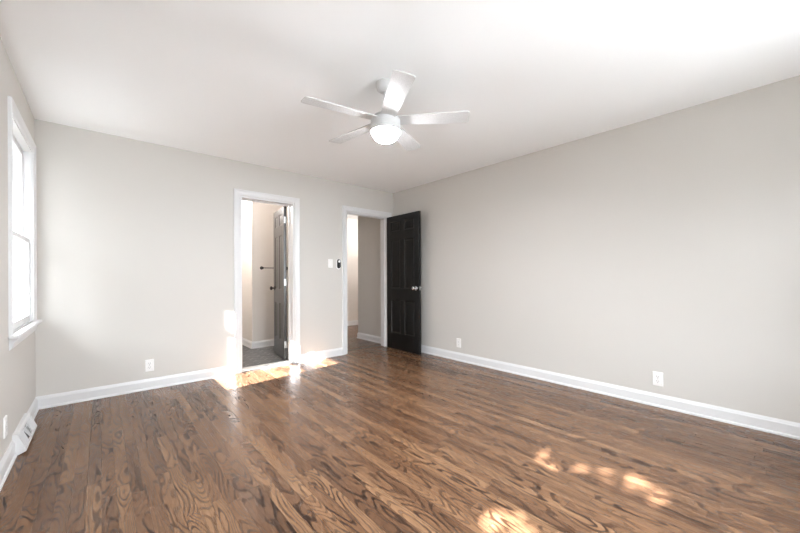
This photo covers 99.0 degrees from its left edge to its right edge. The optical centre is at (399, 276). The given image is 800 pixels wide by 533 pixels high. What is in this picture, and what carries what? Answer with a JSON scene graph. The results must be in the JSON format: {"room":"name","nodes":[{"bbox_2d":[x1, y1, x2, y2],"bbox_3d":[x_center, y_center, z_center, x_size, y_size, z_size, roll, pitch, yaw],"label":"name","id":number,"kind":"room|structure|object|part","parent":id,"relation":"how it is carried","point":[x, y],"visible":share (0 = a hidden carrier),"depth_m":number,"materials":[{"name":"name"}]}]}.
{"room":"empty bedroom","nodes":[
{"label":"empty bedroom","id":0,"kind":"room"},
{"bbox_2d":[0,37,35,460],"bbox_3d":[-1.568,-0.113,1.069,0.120,2.440,4.675,0,0,-41],"label":"wall","id":1,"kind":"structure","parent":0,"point":[17,365],"depth_m":2.01,"materials":[{"name":"grey paint"}]},
{"bbox_2d":[3,415,7,438],"bbox_3d":[-2.249,0.855,1.948,0.008,0.118,0.073,0,0,-41],"label":"wall outlet","id":2,"kind":"object","parent":1,"relation":"attached to","point":[5,429],"visible":1,"depth_m":1.93,"materials":[{"name":"white plastic"}]},
{"bbox_2d":[0,440,16,490],"bbox_3d":[-1.176,1.052,0.734,0.021,0.106,3.660,0,0,-41],"label":"baseboard","id":3,"kind":"structure","parent":1,"relation":"attached to","point":[8,459],"depth_m":1.94,"materials":[{"name":"white paint"}]},
{"bbox_2d":[7,96,41,350],"bbox_3d":[-2.696,-0.317,2.392,0.168,1.522,1.070,0,0,-41],"label":"window","id":4,"kind":"structure","parent":1,"relation":"in","point":[22,199],"depth_m":2.68,"materials":[{"name":"white paint"}]},
{"bbox_3d":[-2.716,-0.632,2.375,0.030,0.738,0.866,0,0,-41],"label":"sash","id":5,"kind":"part","parent":4,"relation":"part of","materials":[{"name":"white paint"}]},
{"bbox_3d":[-2.688,0.022,2.398,0.030,0.652,0.866,0,0,-41],"label":"sash","id":6,"kind":"part","parent":4,"relation":"part of","materials":[{"name":"white paint"}]},
{"bbox_3d":[-2.714,-0.331,2.376,0.120,1.365,0.890,0,0,-41],"label":"frame","id":7,"kind":"part","parent":4,"relation":"part of","materials":[{"name":"white paint"}]},
{"bbox_3d":[-2.670,0.362,2.412,0.106,0.027,1.070,0,0,-41],"label":"sill","id":8,"kind":"part","parent":4,"relation":"part of","materials":[{"name":"white paint"}]},
{"bbox_2d":[12,412,36,455],"bbox_3d":[-2.521,1.044,2.301,0.062,0.131,0.467,0,0,-41],"label":"air vent","id":9,"kind":"object","parent":1,"relation":"in","point":[22,436],"visible":0.98,"depth_m":2.23,"materials":[{"name":"white metal"}]},
{"bbox_2d":[27,397,38,418],"bbox_3d":[-2.871,1.059,2.669,0.021,0.106,0.545,0,0,-41],"label":"baseboard","id":10,"kind":"structure","parent":1,"relation":"attached to","point":[33,410],"depth_m":2.73,"materials":[{"name":"white paint"}]},
{"bbox_2d":[34,119,392,396],"bbox_3d":[-1.635,-0.113,4.225,4.180,2.440,0.160,0,0,-41],"label":"wall","id":11,"kind":"structure","parent":0,"point":[135,238],"depth_m":3.37,"materials":[{"name":"grey paint"}]},
{"bbox_2d":[36,365,234,408],"bbox_3d":[-2.467,1.058,3.372,1.556,0.106,0.021,0,0,-41],"label":"baseboard","id":12,"kind":"structure","parent":11,"relation":"attached to","point":[59,399],"depth_m":3.26,"materials":[{"name":"white paint"}]},
{"bbox_2d":[145,359,153,371],"bbox_3d":[-2.474,0.875,3.374,0.073,0.118,0.008,0,0,-41],"label":"wall outlet","id":13,"kind":"object","parent":11,"relation":"attached to","point":[149,364],"visible":1,"depth_m":3.37,"materials":[{"name":"white plastic"}]},
{"bbox_2d":[234,188,299,373],"bbox_3d":[-1.649,0.049,4.213,0.789,2.116,0.198,0,0,-41],"label":"door frame","id":14,"kind":"structure","parent":11,"relation":"attached to","point":[294,206],"depth_m":4.33,"materials":[{"name":"white paint"}]},
{"bbox_2d":[270,206,287,359],"bbox_3d":[-1.668,0.081,4.742,0.169,2.020,0.620,0,0,-32],"label":"door","id":15,"kind":"structure","parent":11,"relation":"in","point":[280,218],"depth_m":4.65,"materials":[{"name":"grey paint"}]},
{"bbox_2d":[300,348,342,362],"bbox_3d":[-1.048,1.052,4.615,0.638,0.106,0.021,0,0,-41],"label":"baseboard","id":16,"kind":"structure","parent":11,"relation":"attached to","point":[305,357],"depth_m":4.60,"materials":[{"name":"white paint"}]},
{"bbox_2d":[328,259,332,267],"bbox_3d":[-0.957,-0.186,4.709,0.073,0.118,0.008,0,0,-41],"label":"light switch","id":17,"kind":"object","parent":11,"relation":"attached to","point":[330,261],"visible":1,"depth_m":4.70,"materials":[{"name":"white plastic"}]},
{"bbox_2d":[342,205,391,354],"bbox_3d":[-0.533,0.044,5.190,0.902,2.116,0.198,0,0,-41],"label":"door frame","id":18,"kind":"structure","parent":11,"relation":"attached to","point":[346,210],"depth_m":5.16,"materials":[{"name":"white paint"}]},
{"bbox_2d":[387,211,421,354],"bbox_3d":[0.044,0.082,5.080,0.169,2.020,0.754,0,0,-40],"label":"door","id":19,"kind":"structure","parent":11,"relation":"in","point":[404,288],"depth_m":5.04,"materials":[{"name":"black paint"}]},
{"bbox_3d":[-0.861,-0.181,4.792,0.078,0.155,0.008,0,0,-41],"label":"remote holder","id":20,"kind":"object","parent":11,"relation":"attached to","visible":0},
{"bbox_2d":[337,259,340,267],"bbox_3d":[-0.854,-0.184,4.784,0.056,0.130,0.015,0,0,-41],"label":"remote control","id":21,"kind":"object","parent":20,"relation":"attached to","point":[338,260],"visible":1,"depth_m":4.77,"materials":[{"name":"black plastic"}]},
{"bbox_2d":[242,200,287,341],"bbox_3d":[-2.541,-0.111,5.998,0.573,2.436,1.430,0,0,-41],"label":"wall","id":22,"kind":"structure","parent":0,"point":[257,218],"depth_m":5.40,"materials":[{"name":"grey paint"}]},
{"bbox_2d":[242,338,251,348],"bbox_3d":[-2.752,1.055,5.795,0.021,0.106,1.451,0,0,-41],"label":"baseboard","id":23,"kind":"structure","parent":22,"relation":"attached to","point":[245,342],"depth_m":5.42,"materials":[{"name":"white paint"}]},
{"bbox_2d":[251,337,287,348],"bbox_3d":[-2.065,1.052,5.446,0.594,0.106,0.021,0,0,-41],"label":"baseboard","id":24,"kind":"structure","parent":22,"relation":"attached to","point":[264,343],"depth_m":5.37,"materials":[{"name":"white paint"}]},
{"bbox_2d":[347,218,357,320],"bbox_3d":[-0.679,-0.117,6.941,3.270,2.440,2.665,0,0,-41],"label":"wall","id":25,"kind":"structure","parent":0,"point":[352,224],"depth_m":7.82,"materials":[{"name":"grey paint"}]},
{"bbox_2d":[347,320,357,325],"bbox_3d":[-1.320,1.053,7.602,3.170,0.106,0.021,0,0,-41],"label":"baseboard","id":26,"kind":"structure","parent":25,"relation":"attached to","point":[354,322],"depth_m":7.80,"materials":[{"name":"white paint"}]},
{"bbox_2d":[358,216,380,336],"bbox_3d":[0.298,-0.121,6.555,2.110,2.440,0.795,0,0,-41],"label":"wall","id":27,"kind":"structure","parent":0,"point":[369,255],"depth_m":5.90,"materials":[{"name":"grey paint"}]},
{"bbox_2d":[357,332,380,343],"bbox_3d":[-0.505,1.049,5.860,0.021,0.106,0.816,0,0,-41],"label":"baseboard","id":28,"kind":"structure","parent":27,"relation":"attached to","point":[372,338],"depth_m":5.88,"materials":[{"name":"white paint"}]},
{"bbox_2d":[0,325,799,532],"bbox_3d":[-0.154,1.129,4.116,6.014,0.064,7.400,0,0,-41],"label":"floor","id":29,"kind":"structure","parent":0,"point":[386,439],"depth_m":2.05,"materials":[{"name":"brown wood"}]},
{"bbox_2d":[242,360,291,371],"bbox_3d":[-1.654,1.100,4.224,0.613,0.013,0.150,0,0,-41],"label":"threshold","id":30,"kind":"object","parent":29,"relation":"on","point":[256,367],"visible":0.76,"depth_m":4.21,"materials":[{"name":"white stone"}]},
{"bbox_2d":[0,0,799,218],"bbox_3d":[-0.166,-1.389,4.101,6.234,0.100,7.620,0,0,-41],"label":"ceiling","id":31,"kind":"structure","parent":0,"point":[228,79],"depth_m":2.20,"materials":[{"name":"white paint"}]},
{"bbox_2d":[301,70,469,150],"bbox_3d":[-0.129,-1.135,2.376,1.106,0.408,1.098,0,0,-41],"label":"ceiling fan","id":32,"kind":"object","parent":31,"relation":"hanging from","point":[385,127],"visible":1,"depth_m":2.29,"materials":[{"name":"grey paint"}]},
{"bbox_3d":[-0.383,-1.082,2.202,0.487,0.006,0.128,0,9,-31],"label":"blade","id":33,"kind":"part","parent":32,"relation":"part of","materials":[{"name":"white plastic"}]},
{"bbox_3d":[-0.347,-1.083,2.586,0.487,0.006,0.128,0,9,41],"label":"blade","id":34,"kind":"part","parent":32,"relation":"part of","materials":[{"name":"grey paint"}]},
{"bbox_3d":[-0.028,-1.084,2.049,0.128,0.006,0.487,9,-2,-13],"label":"blade","id":35,"kind":"part","parent":32,"relation":"part of","materials":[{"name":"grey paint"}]},
{"bbox_3d":[0.029,-1.084,2.671,0.128,0.006,0.487,-10,-4,23],"label":"blade","id":36,"kind":"part","parent":32,"relation":"part of","materials":[{"name":"white plastic"}]},
{"bbox_3d":[0.227,-1.085,2.340,0.487,0.006,0.128,0,-9,5],"label":"blade","id":37,"kind":"part","parent":32,"relation":"part of","materials":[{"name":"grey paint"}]},
{"bbox_2d":[393,75,799,422],"bbox_3d":[1.485,-0.126,3.745,0.120,2.440,4.675,0,0,-41],"label":"wall","id":38,"kind":"structure","parent":0,"point":[668,244],"depth_m":2.95,"materials":[{"name":"grey paint"}]},
{"bbox_2d":[456,338,460,347],"bbox_3d":[0.767,0.865,4.472,0.008,0.118,0.073,0,0,-41],"label":"wall outlet","id":39,"kind":"object","parent":38,"relation":"attached to","point":[458,341],"visible":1,"depth_m":4.47,"materials":[{"name":"white plastic"}]},
{"bbox_2d":[421,345,799,439],"bbox_3d":[1.437,1.041,3.699,0.021,0.106,4.675,0,0,-41],"label":"baseboard","id":40,"kind":"structure","parent":38,"relation":"attached to","point":[776,426],"depth_m":2.94,"materials":[{"name":"white paint"}]},
{"bbox_2d":[653,371,662,386],"bbox_3d":[2.169,0.859,2.873,0.008,0.118,0.073,0,0,-41],"label":"wall outlet","id":41,"kind":"object","parent":38,"relation":"attached to","point":[657,376],"visible":1,"depth_m":2.87,"materials":[{"name":"white plastic"}]}
]}

